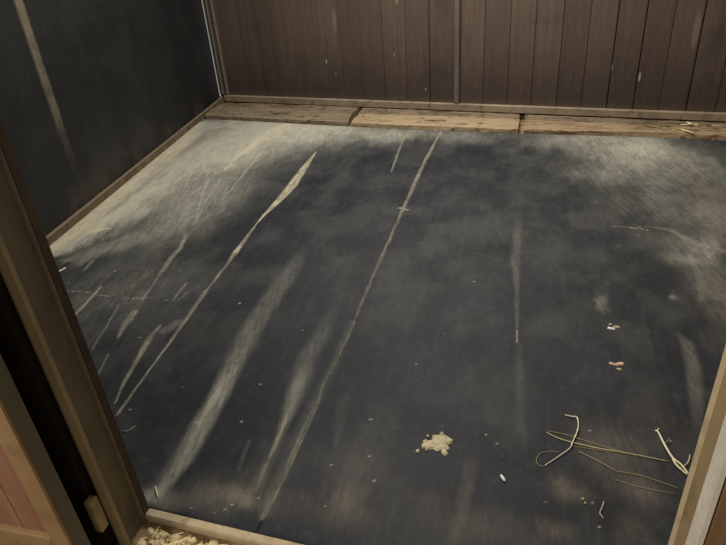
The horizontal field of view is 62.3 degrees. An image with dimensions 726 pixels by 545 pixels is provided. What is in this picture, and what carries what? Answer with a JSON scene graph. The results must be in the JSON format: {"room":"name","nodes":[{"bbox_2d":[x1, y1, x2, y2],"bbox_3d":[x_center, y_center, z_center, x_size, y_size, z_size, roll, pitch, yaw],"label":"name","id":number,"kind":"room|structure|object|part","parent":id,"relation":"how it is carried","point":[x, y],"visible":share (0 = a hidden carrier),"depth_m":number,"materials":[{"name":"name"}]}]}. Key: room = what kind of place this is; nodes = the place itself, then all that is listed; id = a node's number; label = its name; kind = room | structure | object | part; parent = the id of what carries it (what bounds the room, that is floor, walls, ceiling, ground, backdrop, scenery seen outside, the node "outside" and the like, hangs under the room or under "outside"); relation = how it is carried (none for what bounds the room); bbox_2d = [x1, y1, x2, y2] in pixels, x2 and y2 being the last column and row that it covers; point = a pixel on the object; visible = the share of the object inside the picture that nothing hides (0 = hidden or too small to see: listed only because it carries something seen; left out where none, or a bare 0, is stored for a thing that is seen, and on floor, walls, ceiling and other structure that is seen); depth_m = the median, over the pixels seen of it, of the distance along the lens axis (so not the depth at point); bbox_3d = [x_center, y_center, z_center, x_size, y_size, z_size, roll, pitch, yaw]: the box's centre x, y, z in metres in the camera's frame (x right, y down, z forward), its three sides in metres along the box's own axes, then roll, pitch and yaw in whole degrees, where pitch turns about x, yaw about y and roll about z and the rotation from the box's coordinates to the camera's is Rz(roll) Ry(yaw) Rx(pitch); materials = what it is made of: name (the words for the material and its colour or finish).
{"room":"horse stable","nodes":[
{"label":"horse stable","id":0,"kind":"room"},
{"bbox_2d":[0,0,219,235],"bbox_3d":[-1.766,-1.499,3.245,0.041,2.425,4.610,0,31,8],"label":"wall","id":1,"kind":"structure","parent":0,"point":[89,89],"depth_m":3.72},
{"bbox_2d":[46,97,223,245],"bbox_3d":[-1.636,-0.546,3.895,0.076,0.105,4.181,0,31,9],"label":"baseboard","id":2,"kind":"structure","parent":1,"relation":"attached to","point":[86,209],"depth_m":4.03,"materials":[{"name":"brown wood"}]},
{"bbox_2d":[117,115,524,544],"bbox_3d":[0.210,0.053,2.811,5.400,0.100,6.500,4,31,15],"label":"floor","id":3,"kind":"structure","parent":0,"point":[141,533],"depth_m":1.67,"materials":[{"name":"concrete"}]},
{"bbox_2d":[0,117,148,544],"bbox_3d":[-0.766,-0.270,1.095,0.114,2.325,0.158,4,31,15],"label":"door frame","id":4,"kind":"structure","parent":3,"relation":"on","point":[45,352],"depth_m":1.37,"materials":[{"name":"paint"}]},
{"bbox_2d":[0,354,90,544],"bbox_3d":[-1.370,-0.213,1.128,1.280,2.268,0.050,4,31,15],"label":"sliding door","id":5,"kind":"structure","parent":4,"relation":"attached to","point":[36,508],"depth_m":1.35,"materials":[{"name":"brown wood"}]},
{"bbox_3d":[-1.271,0.643,1.617,1.116,0.131,0.046,4,31,15],"label":"rail","id":6,"kind":"part","parent":5,"relation":"part of","materials":[{"name":"brown wood"}]},
{"bbox_3d":[-0.785,-0.278,1.113,0.070,2.325,0.130,4,31,15],"label":"post","id":7,"kind":"part","parent":4,"relation":"part of","materials":[{"name":"brown wood"}]},
{"bbox_2d":[137,524,223,544],"bbox_3d":[-0.034,0.818,1.431,1.258,0.006,0.213,6,32,17],"label":"wood shavings","id":8,"kind":"object","parent":3,"relation":"on","point":[161,535],"visible":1,"depth_m":1.65},
{"bbox_2d":[50,119,333,417],"bbox_3d":[-1.116,-0.350,3.571,1.263,0.024,3.920,1,31,10],"label":"rubber mat","id":9,"kind":"object","parent":3,"relation":"on","point":[139,264],"visible":0.76,"depth_m":3.31,"materials":[{"name":"black rubber"}]},
{"bbox_2d":[145,508,302,544],"bbox_3d":[0.006,0.747,1.524,1.300,0.024,0.026,5,32,17],"label":"threshold angle","id":10,"kind":"object","parent":3,"relation":"on","point":[239,536],"visible":1,"depth_m":1.64,"materials":[{"name":"beige wood"}]},
{"bbox_2d":[115,126,440,532],"bbox_3d":[-0.254,-0.233,3.245,0.886,0.025,3.648,4,31,15],"label":"rubber mat","id":11,"kind":"object","parent":3,"relation":"on","point":[221,416],"visible":0.93,"depth_m":2.38,"materials":[{"name":"black rubber"}]},
{"bbox_2d":[205,107,353,126],"bbox_3d":[-0.737,-1.356,5.197,1.468,0.061,0.293,9,33,22],"label":"board","id":12,"kind":"object","parent":3,"relation":"on","point":[300,116],"visible":0.96,"depth_m":5.11,"materials":[{"name":"brown wood"}]},
{"bbox_2d":[218,103,360,117],"bbox_3d":[-0.699,-1.468,5.389,1.421,0.055,0.175,8,33,21],"label":"board","id":13,"kind":"object","parent":3,"relation":"on","point":[356,110],"visible":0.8,"depth_m":5.33,"materials":[{"name":"brown wood"}]},
{"bbox_2d":[351,114,519,133],"bbox_3d":[0.552,-1.163,4.680,1.324,0.059,0.265,8,32,20],"label":"board","id":14,"kind":"object","parent":3,"relation":"on","point":[439,123],"visible":0.94,"depth_m":4.61,"materials":[{"name":"brown wood"}]},
{"bbox_2d":[358,108,519,118],"bbox_3d":[0.588,-1.264,4.854,1.349,0.053,0.194,9,33,22],"label":"board","id":15,"kind":"object","parent":3,"relation":"on","point":[381,111],"visible":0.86,"depth_m":4.85,"materials":[{"name":"brown wood"}]},
{"bbox_2d":[256,131,725,544],"bbox_3d":[1.270,-0.091,2.781,2.356,0.024,3.588,4,31,15],"label":"rubber mat","id":16,"kind":"object","parent":3,"relation":"on","point":[488,306],"visible":0.98,"depth_m":2.18,"materials":[{"name":"black rubber"}]},
{"bbox_2d":[416,432,452,455],"bbox_3d":[0.222,0.523,1.850,0.105,0.006,0.099,4,31,15],"label":"clump","id":17,"kind":"object","parent":16,"relation":"on","point":[438,442],"visible":1,"depth_m":1.84,"materials":[{"name":"beige"}]},
{"bbox_2d":[545,414,578,465],"bbox_3d":[0.609,0.508,1.815,0.054,0.008,0.234,13,35,28],"label":"straw","id":18,"kind":"object","parent":16,"relation":"on","point":[575,435],"visible":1,"depth_m":1.82,"materials":[{"name":"beige plant"}]},
{"bbox_2d":[549,431,619,450],"bbox_3d":[0.669,0.507,1.815,0.214,0.002,0.008,11,34,25],"label":"straw","id":19,"kind":"object","parent":16,"relation":"on","point":[549,431],"visible":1,"depth_m":1.81,"materials":[{"name":"brown plant"}]},
{"bbox_2d":[579,451,615,470],"bbox_3d":[0.680,0.547,1.744,0.111,0.003,0.004,23,40,39],"label":"straw","id":20,"kind":"object","parent":16,"relation":"on","point":[579,451],"visible":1,"depth_m":1.74,"materials":[{"name":"brown plant"}]},
{"bbox_2d":[547,432,665,460],"bbox_3d":[0.719,0.522,1.782,0.339,0.003,0.018,9,33,22],"label":"straw","id":21,"kind":"object","parent":16,"relation":"on","point":[547,432],"visible":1,"depth_m":1.78,"materials":[{"name":"brown plant"}]},
{"bbox_2d":[607,323,619,329],"bbox_3d":[0.956,0.207,2.285,0.046,0.005,0.037,15,36,31],"label":"cheese shaving","id":22,"kind":"object","parent":16,"relation":"on","point":[613,327],"visible":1,"depth_m":2.28,"materials":[{"name":"beige food"}]},
{"bbox_2d":[609,362,623,369],"bbox_3d":[0.888,0.325,2.094,0.053,0.005,0.044,4,31,15],"label":"cheese shaving","id":23,"kind":"object","parent":16,"relation":"on","point":[611,363],"visible":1,"depth_m":2.10,"materials":[{"name":"beige food"}]},
{"bbox_2d":[618,480,674,493],"bbox_3d":[0.779,0.592,1.654,0.152,0.001,0.007,8,33,21],"label":"straw","id":24,"kind":"object","parent":16,"relation":"on","point":[618,480],"visible":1,"depth_m":1.65,"materials":[{"name":"brown plant"}]},
{"bbox_2d":[617,471,679,488],"bbox_3d":[0.797,0.576,1.678,0.162,0.002,0.011,10,33,24],"label":"straw","id":25,"kind":"object","parent":16,"relation":"on","point":[617,471],"visible":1,"depth_m":1.68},
{"bbox_2d":[655,428,689,474],"bbox_3d":[0.915,0.518,1.751,0.058,0.009,0.176,-4,30,2],"label":"sprig","id":26,"kind":"object","parent":16,"relation":"on","point":[657,431],"visible":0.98,"depth_m":1.72,"materials":[{"name":"plant"}]},
{"bbox_2d":[523,120,725,140],"bbox_3d":[2.006,-0.980,4.156,1.750,0.059,0.239,7,32,19],"label":"board","id":27,"kind":"object","parent":3,"relation":"on","point":[530,126],"visible":0.96,"depth_m":4.17,"materials":[{"name":"brown wood"}]},
{"bbox_2d":[524,114,725,127],"bbox_3d":[2.039,-1.050,4.280,1.769,0.051,0.159,9,33,22],"label":"board","id":28,"kind":"object","parent":3,"relation":"on","point":[528,116],"visible":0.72,"depth_m":4.34,"materials":[{"name":"brown wood"}]},
{"bbox_2d":[668,345,725,544],"bbox_3d":[0.571,-0.161,0.715,0.078,2.325,0.116,4,31,15],"label":"door frame","id":29,"kind":"structure","parent":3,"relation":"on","point":[707,472],"depth_m":1.01,"materials":[{"name":"beige paint"}]},
{"bbox_2d":[212,0,725,122],"bbox_3d":[0.723,-2.332,4.287,4.680,2.400,0.063,9,33,22],"label":"wall","id":30,"kind":"structure","parent":0,"point":[668,55],"depth_m":4.55,"materials":[{"name":"brown wood"}]},
{"bbox_2d":[202,0,228,94],"bbox_3d":[-1.390,-2.672,5.080,0.098,2.305,0.025,9,33,22],"label":"channel","id":31,"kind":"object","parent":30,"relation":"attached to","point":[208,4],"visible":1,"depth_m":5.44,"materials":[{"name":"grey metal"}]},
{"bbox_2d":[454,0,461,103],"bbox_3d":[0.674,-2.352,4.240,0.048,2.311,0.027,9,33,22],"label":"upright","id":32,"kind":"object","parent":30,"relation":"attached to","point":[457,3],"visible":1,"depth_m":4.61,"materials":[{"name":"grey paint"}]},
{"bbox_2d":[224,95,725,121],"bbox_3d":[0.789,-1.331,4.825,4.560,0.055,0.032,9,33,22],"label":"rail","id":33,"kind":"object","parent":30,"relation":"attached to","point":[551,110],"visible":1,"depth_m":4.71,"materials":[{"name":"brown wood"}]},
{"bbox_2d":[703,477,725,544],"bbox_3d":[1.289,-0.137,0.470,1.564,2.425,0.043,4,31,15],"label":"wall","id":34,"kind":"structure","parent":0,"point":[716,533],"depth_m":0.99,"materials":[{"name":"brown wood"}]}
]}

